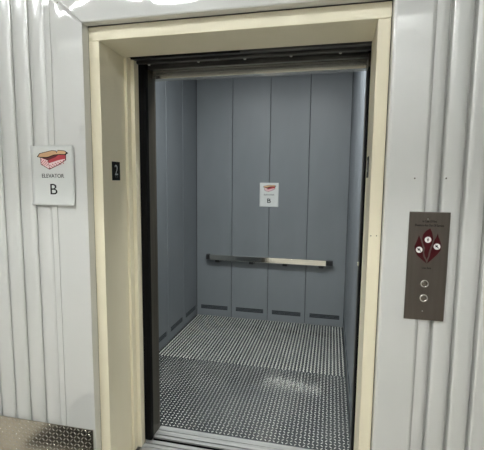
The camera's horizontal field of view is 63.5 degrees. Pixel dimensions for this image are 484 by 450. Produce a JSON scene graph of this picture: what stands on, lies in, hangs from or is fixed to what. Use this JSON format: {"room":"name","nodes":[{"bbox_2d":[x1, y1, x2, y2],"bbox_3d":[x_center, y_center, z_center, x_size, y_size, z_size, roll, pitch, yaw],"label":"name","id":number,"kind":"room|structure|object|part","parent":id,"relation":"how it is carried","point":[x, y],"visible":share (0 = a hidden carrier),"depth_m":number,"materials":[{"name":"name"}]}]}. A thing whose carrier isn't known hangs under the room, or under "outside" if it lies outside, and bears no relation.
{"room":"elevator lobby","nodes":[
{"label":"elevator lobby","id":0,"kind":"room"},
{"bbox_2d":[0,0,61,424],"bbox_3d":[-2.812,-0.421,2.277,3.973,3.300,0.033,2,6,13],"label":"wall","id":1,"kind":"structure","parent":0,"point":[29,354],"depth_m":1.91,"materials":[{"name":"white metal"}]},
{"bbox_2d":[0,415,93,449],"bbox_3d":[-1.972,1.109,2.221,2.540,0.289,0.005,2,6,13],"label":"kick plate","id":2,"kind":"object","parent":1,"relation":"attached to","point":[15,433],"visible":1,"depth_m":2.00,"materials":[{"name":"silver metal"}]},
{"bbox_2d":[30,145,74,205],"bbox_3d":[-0.883,-0.230,1.822,0.230,0.276,0.012,2,7,15],"label":"paper sign","id":3,"kind":"object","parent":1,"relation":"attached to","point":[52,167],"visible":1,"depth_m":1.82,"materials":[{"name":"grey paper"}]},
{"bbox_2d":[41,158,48,167],"bbox_3d":[-0.919,-0.287,1.827,0.043,0.050,0.001,2,7,13],"label":"tray","id":4,"kind":"object","parent":3,"relation":"on","point":[44,161],"depth_m":1.83,"materials":[{"name":"pink"}]},
{"bbox_2d":[49,159,64,167],"bbox_3d":[-0.857,-0.286,1.813,0.088,0.049,0.001,2,7,13],"label":"tray","id":5,"kind":"object","parent":3,"relation":"on","point":[53,163],"depth_m":1.81,"materials":[{"name":"pink"}]},
{"bbox_2d":[88,0,392,449],"bbox_3d":[-0.517,-0.360,1.936,8.600,3.300,0.300,2,6,13],"label":"wall","id":6,"kind":"structure","parent":0,"point":[383,0],"depth_m":1.65,"materials":[{"name":"grey metal"}]},
{"bbox_2d":[43,0,100,449],"bbox_3d":[-0.801,0.117,1.872,0.190,2.362,0.051,2,6,13],"label":"trim","id":7,"kind":"structure","parent":6,"relation":"attached to","point":[66,37],"depth_m":1.84,"materials":[{"name":"silver metal"}]},
{"bbox_2d":[112,161,119,179],"bbox_3d":[-0.622,-0.266,1.933,0.004,0.091,0.071,2,6,13],"label":"number plate","id":8,"kind":"object","parent":6,"relation":"attached to","point":[115,165],"visible":1,"depth_m":1.93,"materials":[{"name":"black plastic"}]},
{"bbox_2d":[141,440,208,449],"bbox_3d":[-0.006,1.305,2.120,1.155,0.040,0.134,2,6,13],"label":"door sill","id":9,"kind":"structure","parent":6,"relation":"attached to","point":[150,444],"depth_m":2.24,"materials":[{"name":"metal"}]},
{"bbox_2d":[351,66,370,449],"bbox_3d":[0.591,0.294,1.901,0.050,2.030,0.078,2,6,13],"label":"post","id":10,"kind":"object","parent":9,"relation":"on","point":[369,68],"visible":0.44,"depth_m":1.86,"materials":[{"name":"black metal"}]},
{"bbox_2d":[58,0,382,25],"bbox_3d":[-0.087,-0.951,1.590,1.631,0.164,0.048,2,6,13],"label":"trim","id":11,"kind":"structure","parent":6,"relation":"attached to","point":[88,12],"depth_m":1.63,"materials":[{"name":"white metal"}]},
{"bbox_2d":[88,1,391,449],"bbox_3d":[-0.040,0.206,1.887,1.294,2.195,0.301,2,6,13],"label":"door frame","id":12,"kind":"structure","parent":6,"relation":"attached to","point":[114,83],"depth_m":1.82,"materials":[{"name":"beige metal"}]},
{"bbox_2d":[130,41,371,65],"bbox_3d":[0.018,-0.836,1.891,1.157,0.053,0.118,2,6,13],"label":"door track","id":13,"kind":"object","parent":6,"relation":"attached to","point":[340,48],"visible":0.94,"depth_m":1.86,"materials":[{"name":"black metal"}]},
{"bbox_2d":[138,65,153,439],"bbox_3d":[-0.742,0.179,2.221,0.473,2.138,0.030,2,6,13],"label":"sliding door","id":14,"kind":"structure","parent":13,"relation":"hanging from","point":[142,69],"depth_m":2.15,"materials":[{"name":"black metal"}]},
{"bbox_2d":[366,156,368,177],"bbox_3d":[0.548,-0.252,1.707,0.004,0.091,0.071,2,6,13],"label":"number plate","id":15,"kind":"object","parent":6,"relation":"attached to","point":[367,170],"visible":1,"depth_m":1.69,"materials":[{"name":"black"}]},
{"bbox_2d":[371,0,437,449],"bbox_3d":[0.625,0.167,1.548,0.147,2.362,0.045,2,6,13],"label":"trim","id":16,"kind":"structure","parent":6,"relation":"attached to","point":[413,33],"depth_m":1.50,"materials":[{"name":"silver metal"}]},
{"bbox_2d":[136,319,350,449],"bbox_3d":[0.064,1.304,3.403,2.119,0.080,2.448,2,6,13],"label":"floor","id":17,"kind":"structure","parent":0,"point":[138,448],"depth_m":2.83,"materials":[{"name":"metal"}]},
{"bbox_2d":[129,45,371,449],"bbox_3d":[0.057,-0.160,3.130,1.685,2.730,2.148,2,6,13],"label":"elevator","id":18,"kind":"object","parent":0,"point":[219,130],"visible":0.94,"depth_m":3.92,"materials":[{"name":"paint"}]},
{"bbox_3d":[-0.734,-0.198,3.357,0.020,2.660,0.393,2,7,13],"label":"wall panel","id":19,"kind":"part","parent":18,"relation":"part of","materials":[{"name":"paint"}]},
{"bbox_2d":[159,331,166,341],"bbox_3d":[-0.735,1.025,3.493,0.002,0.044,0.301,2,6,13],"label":"vent","id":20,"kind":"object","parent":18,"relation":"attached to","point":[163,336],"depth_m":3.57,"materials":[{"name":"black metal"}]},
{"bbox_3d":[-0.645,-0.240,3.744,0.020,2.660,0.393,2,7,13],"label":"wall panel","id":21,"kind":"part","parent":18,"relation":"part of","materials":[{"name":"paint"}]},
{"bbox_2d":[171,317,182,330],"bbox_3d":[-0.646,0.983,3.879,0.002,0.044,0.301,2,6,13],"label":"vent","id":22,"kind":"object","parent":18,"relation":"attached to","point":[179,321],"depth_m":3.88,"materials":[{"name":"black metal"}]},
{"bbox_3d":[-0.555,-0.282,4.130,0.020,2.660,0.393,2,7,13],"label":"wall panel","id":23,"kind":"part","parent":18,"relation":"part of","materials":[{"name":"paint"}]},
{"bbox_2d":[186,305,195,316],"bbox_3d":[-0.557,0.941,4.265,0.002,0.044,0.301,2,6,13],"label":"vent","id":24,"kind":"object","parent":18,"relation":"attached to","point":[192,309],"depth_m":4.28,"materials":[{"name":"black metal"}]},
{"bbox_2d":[201,304,227,309],"bbox_3d":[-0.313,0.927,4.410,0.311,0.044,0.002,2,6,13],"label":"vent","id":25,"kind":"object","parent":18,"relation":"attached to","point":[203,306],"depth_m":4.41,"materials":[{"name":"black metal"}]},
{"bbox_3d":[-0.302,-0.296,4.285,0.400,2.660,0.020,2,7,13],"label":"wall panel","id":26,"kind":"part","parent":18,"relation":"part of","materials":[{"name":"paint"}]},
{"bbox_3d":[0.035,1.291,2.251,1.129,0.040,0.118,2,7,13],"label":"cab sill","id":27,"kind":"part","parent":18,"relation":"part of","materials":[{"name":"metal"}]},
{"bbox_2d":[236,307,262,312],"bbox_3d":[0.082,0.941,4.320,0.311,0.044,0.002,2,6,13],"label":"vent","id":28,"kind":"object","parent":18,"relation":"attached to","point":[238,309],"depth_m":4.32,"materials":[{"name":"black metal"}]},
{"bbox_3d":[0.093,-0.283,4.196,0.400,2.660,0.020,2,7,13],"label":"wall panel","id":29,"kind":"part","parent":18,"relation":"part of","materials":[{"name":"paint"}]},
{"bbox_3d":[0.153,1.106,3.762,1.615,0.010,1.083,2,7,13],"label":"floor plate","id":30,"kind":"part","parent":18,"relation":"part of","materials":[{"name":"grey metal"}]},
{"bbox_3d":[-0.070,1.211,2.798,1.615,0.008,0.906,2,7,13],"label":"floor plate","id":31,"kind":"part","parent":18,"relation":"part of","materials":[{"name":"grey metal"}]},
{"bbox_3d":[0.049,-0.841,1.982,1.128,0.062,0.054,2,7,13],"label":"header rail","id":32,"kind":"part","parent":18,"relation":"part of","materials":[{"name":"black metal"}]},
{"bbox_3d":[0.253,0.372,4.144,1.245,0.058,0.014,2,7,13],"label":"handrail","id":33,"kind":"part","parent":18,"relation":"part of","materials":[{"name":"silver metal"}]},
{"bbox_2d":[259,183,278,206],"bbox_3d":[0.286,-0.319,4.133,0.202,0.253,0.008,2,7,14],"label":"paper sign","id":34,"kind":"object","parent":18,"relation":"attached to","point":[269,192],"visible":1,"depth_m":4.13,"materials":[{"name":"grey paper"}]},
{"bbox_2d":[272,310,300,315],"bbox_3d":[0.476,0.955,4.231,0.311,0.044,0.002,2,6,13],"label":"vent","id":35,"kind":"object","parent":18,"relation":"attached to","point":[274,312],"depth_m":4.23,"materials":[{"name":"black metal"}]},
{"bbox_3d":[0.487,-0.269,4.106,0.400,2.660,0.020,2,7,13],"label":"wall panel","id":36,"kind":"part","parent":18,"relation":"part of","materials":[{"name":"paint"}]},
{"bbox_2d":[309,313,338,319],"bbox_3d":[0.870,0.969,4.141,0.311,0.044,0.002,2,6,13],"label":"vent","id":37,"kind":"object","parent":18,"relation":"attached to","point":[312,316],"depth_m":4.14,"materials":[{"name":"black metal"}]},
{"bbox_3d":[0.882,-0.255,4.017,0.400,2.660,0.020,2,7,13],"label":"wall panel","id":38,"kind":"part","parent":18,"relation":"part of","materials":[{"name":"paint"}]},
{"bbox_3d":[1.042,-0.226,3.767,0.020,2.660,0.393,2,7,13],"label":"wall panel","id":39,"kind":"part","parent":18,"relation":"part of","materials":[{"name":"paint"}]},
{"bbox_3d":[0.953,-0.183,3.381,0.020,2.660,0.393,2,7,13],"label":"wall panel","id":40,"kind":"part","parent":18,"relation":"part of","materials":[{"name":"paint"}]},
{"bbox_3d":[0.864,-0.141,2.995,0.020,2.660,0.393,2,7,13],"label":"wall panel","id":41,"kind":"part","parent":18,"relation":"part of","materials":[{"name":"paint"}]},
{"bbox_3d":[0.774,-0.100,2.609,0.020,2.660,0.393,2,7,13],"label":"wall panel","id":42,"kind":"part","parent":18,"relation":"part of","materials":[{"name":"paint"}]},
{"bbox_3d":[0.685,-0.058,2.223,0.020,2.660,0.393,2,7,13],"label":"wall panel","id":43,"kind":"part","parent":18,"relation":"part of","materials":[{"name":"paint"}]},
{"bbox_2d":[410,0,483,449],"bbox_3d":[2.163,-0.246,1.151,3.021,3.300,0.040,2,6,13],"label":"wall","id":44,"kind":"structure","parent":0,"point":[448,397],"depth_m":1.48,"materials":[{"name":"silver metal"}]},
{"bbox_2d":[404,211,450,320],"bbox_3d":[0.708,0.160,1.503,0.144,0.421,0.017,2,6,13],"label":"panel","id":45,"kind":"object","parent":44,"relation":"attached to","point":[428,233],"visible":1,"depth_m":1.50,"materials":[{"name":"brown metal"}]}
]}

